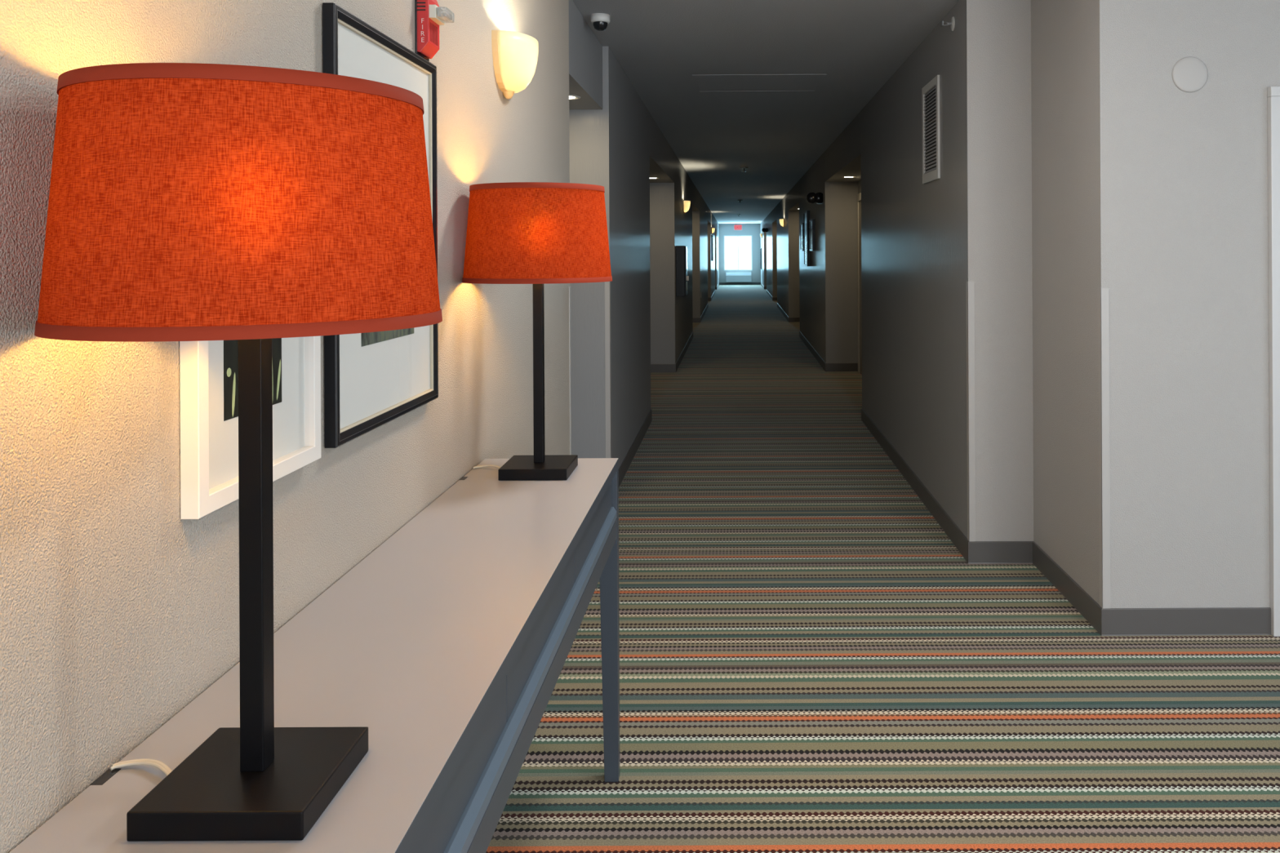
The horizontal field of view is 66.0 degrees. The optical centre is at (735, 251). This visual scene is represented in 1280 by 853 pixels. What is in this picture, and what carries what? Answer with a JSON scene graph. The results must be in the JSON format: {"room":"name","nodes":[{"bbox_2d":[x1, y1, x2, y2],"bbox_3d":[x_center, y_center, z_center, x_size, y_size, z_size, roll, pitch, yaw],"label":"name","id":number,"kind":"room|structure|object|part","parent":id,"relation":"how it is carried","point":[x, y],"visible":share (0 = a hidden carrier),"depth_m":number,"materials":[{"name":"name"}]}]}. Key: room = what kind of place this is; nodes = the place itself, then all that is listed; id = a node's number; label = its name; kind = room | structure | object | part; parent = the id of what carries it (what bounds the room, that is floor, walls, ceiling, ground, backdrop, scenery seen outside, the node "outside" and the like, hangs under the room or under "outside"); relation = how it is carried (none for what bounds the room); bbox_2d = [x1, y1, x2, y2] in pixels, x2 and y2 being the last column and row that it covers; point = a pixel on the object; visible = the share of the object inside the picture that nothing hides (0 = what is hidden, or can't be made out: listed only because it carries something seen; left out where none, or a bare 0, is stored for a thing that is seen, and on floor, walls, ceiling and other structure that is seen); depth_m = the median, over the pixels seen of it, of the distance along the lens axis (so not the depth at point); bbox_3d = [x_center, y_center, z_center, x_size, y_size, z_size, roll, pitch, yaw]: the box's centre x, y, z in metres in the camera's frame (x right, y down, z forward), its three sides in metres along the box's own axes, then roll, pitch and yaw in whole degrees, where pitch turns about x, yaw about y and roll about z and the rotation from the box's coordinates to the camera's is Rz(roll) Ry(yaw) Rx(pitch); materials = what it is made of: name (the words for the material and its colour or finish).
{"room":"hotel corridor","nodes":[
{"label":"hotel corridor","id":0,"kind":"room"},
{"bbox_2d":[0,0,719,852],"bbox_3d":[-0.883,0.127,18.250,0.413,2.555,45.500,0,0,0],"label":"wall","id":1,"kind":"structure","parent":0,"point":[118,611],"depth_m":1.30,"materials":[{"name":"beige paint"}]},
{"bbox_2d":[179,335,320,519],"bbox_3d":[-0.664,0.088,1.365,0.022,0.475,0.351,0,0,0],"label":"picture frame","id":2,"kind":"object","parent":1,"relation":"attached to","point":[209,369],"visible":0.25,"depth_m":1.28,"materials":[{"name":"white wood"}]},
{"bbox_2d":[223,337,281,421],"bbox_3d":[-0.668,0.088,1.359,0.001,0.266,0.162,0,0,0],"label":"picture","id":3,"kind":"object","parent":2,"relation":"attached to","point":[230,347],"depth_m":1.31,"materials":[{"name":"black"}]},
{"bbox_2d":[322,2,438,448],"bbox_3d":[-0.665,-0.043,1.879,0.020,0.730,0.548,0,0,0],"label":"picture frame","id":4,"kind":"object","parent":1,"relation":"attached to","point":[371,380],"visible":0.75,"depth_m":1.81,"materials":[{"name":"black wood"}]},
{"bbox_2d":[360,328,413,346],"bbox_3d":[-0.666,-0.042,1.881,0.001,0.422,0.284,0,0,0],"label":"picture","id":5,"kind":"object","parent":4,"relation":"attached to","point":[393,338],"depth_m":1.87},
{"bbox_2d":[414,0,454,61],"bbox_3d":[-0.648,-0.494,2.116,0.064,0.157,0.084,0,0,0],"label":"fire alarm","id":6,"kind":"object","parent":1,"relation":"attached to","point":[428,15],"visible":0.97,"depth_m":2.08,"materials":[{"name":"red plastic"}]},
{"bbox_2d":[430,22,437,44],"bbox_3d":[-0.651,-0.469,2.114,0.001,0.040,0.050,0,0,0],"label":"grille","id":7,"kind":"object","parent":6,"relation":"attached to","point":[433,25],"depth_m":2.11,"materials":[{"name":"red plastic"}]},
{"bbox_2d":[491,30,538,98],"bbox_3d":[-0.632,-0.531,2.860,0.104,0.172,0.263,0,0,0],"label":"wall sconce","id":8,"kind":"object","parent":1,"relation":"attached to","point":[514,54],"visible":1,"depth_m":2.77,"materials":[{"name":"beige glass"}]},
{"bbox_3d":[-0.672,-0.540,2.860,0.016,0.152,0.263,0,0,0],"label":"plate","id":9,"kind":"part","parent":8,"relation":"part of","materials":[{"name":"brown metal"}]},
{"bbox_2d":[568,286,571,454],"bbox_3d":[-0.686,0.725,3.987,0.030,1.163,0.030,0,0,0],"label":"trim","id":10,"kind":"structure","parent":1,"relation":"attached to","point":[570,319],"depth_m":3.98,"materials":[{"name":"grey"}]},
{"bbox_2d":[568,94,580,99],"bbox_3d":[-0.876,-0.793,5.050,0.152,0.004,0.152,0,0,0],"label":"recessed light","id":11,"kind":"object","parent":1,"relation":"in","point":[571,96],"visible":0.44,"depth_m":5.05,"materials":[{"name":"white plastic"}]},
{"bbox_2d":[604,281,611,457],"bbox_3d":[-0.718,0.725,5.513,0.030,1.163,0.030,0,0,0],"label":"trim","id":12,"kind":"structure","parent":1,"relation":"attached to","point":[607,284],"depth_m":5.50,"materials":[{"name":"grey paint"}]},
{"bbox_2d":[618,283,719,487],"bbox_3d":[-0.872,1.356,18.250,0.421,0.097,45.500,0,0,0],"label":"baseboard","id":13,"kind":"structure","parent":1,"relation":"attached to","point":[627,461],"depth_m":7.87,"materials":[{"name":"grey plastic"}]},
{"bbox_2d":[675,245,688,296],"bbox_3d":[-0.632,0.233,11.780,0.150,0.600,0.400,0,0,0],"label":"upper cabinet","id":14,"kind":"object","parent":1,"relation":"attached to","point":[682,277],"visible":1,"depth_m":11.58,"materials":[{"name":"black"}]},
{"bbox_3d":[-0.596,0.233,11.780,0.012,0.590,0.390,0,0,0],"label":"door","id":15,"kind":"part","parent":14,"relation":"part of","materials":[{"name":"black"}]},
{"bbox_3d":[-0.589,0.108,11.780,0.001,0.290,0.300,0,0,0],"label":"door glass","id":16,"kind":"part","parent":14,"relation":"part of","materials":[{"name":"grey"}]},
{"bbox_2d":[682,200,690,213],"bbox_3d":[-0.664,-0.593,13.220,0.104,0.172,0.263,0,0,0],"label":"wall sconce","id":17,"kind":"object","parent":1,"relation":"attached to","point":[686,204],"visible":1,"depth_m":13.12,"materials":[{"name":"brown glass"}]},
{"bbox_2d":[711,235,713,260],"bbox_3d":[-0.689,-0.096,29.000,0.041,0.750,0.600,0,0,0],"label":"picture frame","id":18,"kind":"object","parent":1,"relation":"attached to","point":[712,235],"visible":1,"depth_m":28.75,"materials":[{"name":"black wood"}]},
{"bbox_2d":[718,223,760,282],"bbox_3d":[0.165,0.122,41.075,1.947,2.555,0.150,0,0,0],"label":"wall","id":19,"kind":"structure","parent":0,"point":[753,229],"depth_m":41.00,"materials":[{"name":"grey"}]},
{"bbox_2d":[733,224,742,230],"bbox_3d":[0.095,-1.000,40.972,0.340,0.240,0.056,0,0,0],"label":"exit sign","id":20,"kind":"object","parent":19,"relation":"attached to","point":[736,227],"visible":1,"depth_m":40.95,"materials":[{"name":"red plastic"}]},
{"bbox_2d":[724,235,752,270],"bbox_3d":[0.095,0.065,41.095,1.190,1.470,0.050,0,0,0],"label":"window","id":21,"kind":"structure","parent":19,"relation":"in","point":[737,236],"depth_m":41.07,"materials":[{"name":"white plastic"}]},
{"bbox_2d":[725,272,751,282],"bbox_3d":[0.121,1.082,40.887,1.060,0.394,0.226,0,0,0],"label":"air conditioner","id":22,"kind":"object","parent":19,"relation":"attached to","point":[730,277],"visible":1,"depth_m":40.78,"materials":[{"name":"grey"}]},
{"bbox_2d":[719,282,760,284],"bbox_3d":[0.172,1.351,40.996,1.747,0.097,0.008,0,0,0],"label":"baseboard","id":23,"kind":"structure","parent":19,"relation":"attached to","point":[720,283],"depth_m":40.99,"materials":[{"name":"grey plastic"}]},
{"bbox_2d":[572,0,959,223],"bbox_3d":[1.494,-1.213,18.250,5.800,0.100,45.900,0,0,0],"label":"ceiling","id":24,"kind":"structure","parent":0,"point":[659,45],"depth_m":6.12,"materials":[{"name":"grey paint"}]},
{"bbox_2d":[590,13,609,31],"bbox_3d":[-0.661,-1.114,4.780,0.094,0.074,0.094,0,0,0],"label":"security camera","id":25,"kind":"object","parent":24,"relation":"attached to","point":[600,21],"visible":1,"depth_m":4.75,"materials":[{"name":"white plastic"}]},
{"bbox_2d":[739,166,748,171],"bbox_3d":[0.114,-1.125,13.450,0.120,0.062,0.120,0,0,0],"label":"sprinkler head","id":26,"kind":"object","parent":24,"relation":"attached to","point":[742,167],"visible":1,"depth_m":13.41},
{"bbox_2d":[760,0,968,537],"bbox_3d":[1.230,0.116,22.690,0.382,2.555,36.620,0,0,0],"label":"wall","id":27,"kind":"structure","parent":0,"point":[914,233],"depth_m":6.17,"materials":[{"name":"grey paint"}]},
{"bbox_2d":[760,248,761,269],"bbox_3d":[1.019,0.295,39.600,0.041,0.850,0.500,0,0,0],"label":"picture frame","id":28,"kind":"object","parent":27,"relation":"attached to","point":[760,248],"visible":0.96,"depth_m":39.49,"materials":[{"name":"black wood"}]},
{"bbox_2d":[761,227,768,231],"bbox_3d":[0.947,-0.685,31.566,0.217,0.132,0.268,0,0,0],"label":"emergency light","id":29,"kind":"object","parent":27,"relation":"attached to","point":[763,229],"visible":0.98,"depth_m":31.44,"materials":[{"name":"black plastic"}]},
{"bbox_2d":[779,218,784,226],"bbox_3d":[0.987,-0.601,20.950,0.104,0.172,0.263,0,0,0],"label":"wall sconce","id":30,"kind":"object","parent":27,"relation":"attached to","point":[781,220],"visible":1,"depth_m":20.86,"materials":[{"name":"brown glass"}]},
{"bbox_2d":[800,222,804,250],"bbox_3d":[1.019,-0.215,14.950,0.036,0.420,0.500,0,0,0],"label":"picture frame","id":31,"kind":"object","parent":27,"relation":"attached to","point":[802,225],"visible":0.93,"depth_m":14.89,"materials":[{"name":"black wood"}]},
{"bbox_3d":[1.008,-0.215,14.950,0.001,0.376,0.456,0,0,0],"label":"glass","id":32,"kind":"part","parent":31,"relation":"part of","materials":[{"name":"clear glass"}]},
{"bbox_2d":[804,210,810,266],"bbox_3d":[1.014,-0.180,13.950,0.046,0.780,0.620,0,0,0],"label":"picture frame","id":33,"kind":"object","parent":27,"relation":"attached to","point":[806,214],"visible":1,"depth_m":13.64,"materials":[{"name":"black wood"}]},
{"bbox_3d":[0.998,-0.180,13.950,0.001,0.736,0.576,0,0,0],"label":"glass","id":34,"kind":"part","parent":33,"relation":"part of","materials":[{"name":"clear glass"}]},
{"bbox_2d":[809,218,815,250],"bbox_3d":[1.019,-0.215,13.050,0.036,0.420,0.500,0,0,0],"label":"picture frame","id":35,"kind":"object","parent":27,"relation":"attached to","point":[812,230],"visible":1,"depth_m":12.80,"materials":[{"name":"black wood"}]},
{"bbox_3d":[1.008,-0.215,13.050,0.001,0.376,0.456,0,0,0],"label":"glass","id":36,"kind":"part","parent":35,"relation":"part of","materials":[{"name":"clear glass"}]},
{"bbox_2d":[806,191,822,204],"bbox_3d":[0.947,-0.635,11.746,0.217,0.132,0.268,0,0,0],"label":"emergency light","id":37,"kind":"object","parent":27,"relation":"attached to","point":[811,197],"visible":0.95,"depth_m":11.61,"materials":[{"name":"black plastic"}]},
{"bbox_2d":[857,192,862,373],"bbox_3d":[1.393,0.368,10.760,0.058,2.050,1.080,0,0,0],"label":"door","id":38,"kind":"structure","parent":27,"relation":"in","point":[859,195],"depth_m":11.19,"materials":[{"name":"grey"}]},
{"bbox_3d":[1.418,0.405,10.760,0.007,1.955,0.910,0,0,0],"label":"panel","id":39,"kind":"part","parent":38,"relation":"part of","materials":[{"name":"grey paint"}]},
{"bbox_2d":[921,75,940,183],"bbox_3d":[1.029,-0.632,5.170,0.012,0.525,0.415,0,0,0],"label":"air vent","id":40,"kind":"object","parent":27,"relation":"in","point":[931,91],"visible":1,"depth_m":5.16,"materials":[{"name":"white plastic"}]},
{"bbox_2d":[941,16,955,31],"bbox_3d":[1.005,-1.080,4.650,0.054,0.068,0.068,0,0,0],"label":"sprinkler head","id":41,"kind":"object","parent":27,"relation":"attached to","point":[952,23],"visible":1,"depth_m":4.64},
{"bbox_2d":[965,281,975,541],"bbox_3d":[1.054,0.716,4.393,0.030,1.163,0.030,0,0,0],"label":"trim","id":42,"kind":"structure","parent":27,"relation":"attached to","point":[971,408],"depth_m":4.38,"materials":[{"name":"grey"}]},
{"bbox_2d":[760,283,1271,635],"bbox_3d":[1.488,1.344,22.273,0.902,0.097,37.453,0,0,0],"label":"baseboard","id":43,"kind":"structure","parent":27,"relation":"attached to","point":[1232,620],"depth_m":3.76,"materials":[{"name":"grey plastic"}]},
{"bbox_2d":[485,284,1279,852],"bbox_3d":[1.507,1.392,18.302,5.600,0.001,45.820,0,0,0],"label":"floor","id":44,"kind":"structure","parent":0,"point":[810,662],"depth_m":3.16,"materials":[{"name":"carpet"}]},
{"bbox_2d":[8,457,620,852],"bbox_3d":[-0.491,0.978,1.711,0.358,0.849,1.822,0,0,0],"label":"console table","id":45,"kind":"object","parent":44,"relation":"on","point":[451,641],"visible":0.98,"depth_m":1.35,"materials":[{"name":"grey paint"}]},
{"bbox_2d":[34,62,442,841],"bbox_3d":[-0.491,0.197,1.003,0.368,0.716,0.368,0,0,0],"label":"table lamp","id":46,"kind":"object","parent":45,"relation":"on","point":[252,206],"visible":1,"depth_m":0.87,"materials":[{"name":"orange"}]},
{"bbox_3d":[-0.613,0.549,1.031,0.117,0.011,0.027,0,0,28],"label":"cord","id":47,"kind":"part","parent":46,"relation":"part of","materials":[{"name":"beige plastic"}]},
{"bbox_3d":[-0.492,0.070,1.003,0.368,0.012,0.368,0,0,0],"label":"trim","id":48,"kind":"part","parent":46,"relation":"part of","materials":[{"name":"brown fabric"}]},
{"bbox_3d":[-0.493,-0.043,1.003,0.365,0.235,0.365,0,0,0],"label":"lamp shade","id":49,"kind":"part","parent":46,"relation":"part of","materials":[{"name":"orange fabric"}]},
{"bbox_3d":[-0.493,-0.155,1.003,0.332,0.013,0.332,0,0,0],"label":"trim","id":50,"kind":"part","parent":46,"relation":"part of","materials":[{"name":"brown fabric"}]},
{"bbox_3d":[-0.335,0.627,1.105,0.016,0.092,0.583,0,0,0],"label":"drawer","id":51,"kind":"part","parent":45,"relation":"part of","materials":[{"name":"grey paint"}]},
{"bbox_2d":[462,182,612,480],"bbox_3d":[-0.493,0.197,2.452,0.368,0.716,0.368,0,0,0],"label":"table lamp","id":52,"kind":"object","parent":45,"relation":"on","point":[538,234],"visible":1,"depth_m":2.31,"materials":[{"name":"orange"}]},
{"bbox_3d":[-0.615,0.549,2.480,0.117,0.011,0.027,0,0,28],"label":"cord","id":53,"kind":"part","parent":52,"relation":"part of","materials":[{"name":"beige plastic"}]},
{"bbox_3d":[-0.495,-0.043,2.452,0.365,0.235,0.365,0,0,0],"label":"lamp shade","id":54,"kind":"part","parent":52,"relation":"part of","materials":[{"name":"orange fabric"}]},
{"bbox_3d":[-0.495,-0.155,2.452,0.332,0.013,0.332,0,0,0],"label":"trim","id":55,"kind":"part","parent":52,"relation":"part of","materials":[{"name":"brown fabric"}]},
{"bbox_3d":[-0.494,0.070,2.452,0.368,0.012,0.368,0,0,0],"label":"trim","id":56,"kind":"part","parent":52,"relation":"part of","materials":[{"name":"brown fabric"}]},
{"bbox_3d":[-0.335,0.627,1.690,0.016,0.092,0.585,0,0,0],"label":"drawer","id":57,"kind":"part","parent":45,"relation":"part of","materials":[{"name":"grey paint"}]},
{"bbox_3d":[-0.328,0.731,1.697,0.028,0.051,1.770,0,0,0],"label":"rail","id":58,"kind":"part","parent":45,"relation":"part of","materials":[{"name":"grey paint"}]},
{"bbox_3d":[-0.335,0.627,2.283,0.016,0.092,0.596,0,0,0],"label":"drawer","id":59,"kind":"part","parent":45,"relation":"part of","materials":[{"name":"grey paint"}]},
{"bbox_3d":[-0.343,0.992,2.604,0.062,0.820,0.036,0,0,0],"label":"leg","id":60,"kind":"part","parent":45,"relation":"part of","materials":[{"name":"grey paint"}]},
{"bbox_2d":[966,0,1279,608],"bbox_3d":[2.620,0.109,3.967,3.162,2.555,0.825,0,0,0],"label":"wall","id":61,"kind":"structure","parent":0,"point":[1089,169],"depth_m":3.56,"materials":[{"name":"grey paint"}]},
{"bbox_2d":[1097,287,1111,608],"bbox_3d":[1.341,0.715,3.568,0.030,1.163,0.030,0,0,0],"label":"trim","id":62,"kind":"structure","parent":61,"relation":"attached to","point":[1103,293],"depth_m":3.55,"materials":[{"name":"grey"}]},
{"bbox_2d":[1172,56,1208,92],"bbox_3d":[1.648,-0.642,3.552,0.130,0.130,0.006,0,0,0],"label":"cover plate","id":63,"kind":"object","parent":61,"relation":"attached to","point":[1189,73],"visible":1,"depth_m":3.55,"materials":[{"name":"grey plastic"}]},
{"bbox_2d":[1267,86,1279,636],"bbox_3d":[2.443,0.395,3.543,1.018,1.985,0.026,0,0,0],"label":"door frame","id":64,"kind":"structure","parent":61,"relation":"in","point":[1273,92],"depth_m":3.53,"materials":[{"name":"grey paint"}]}
]}

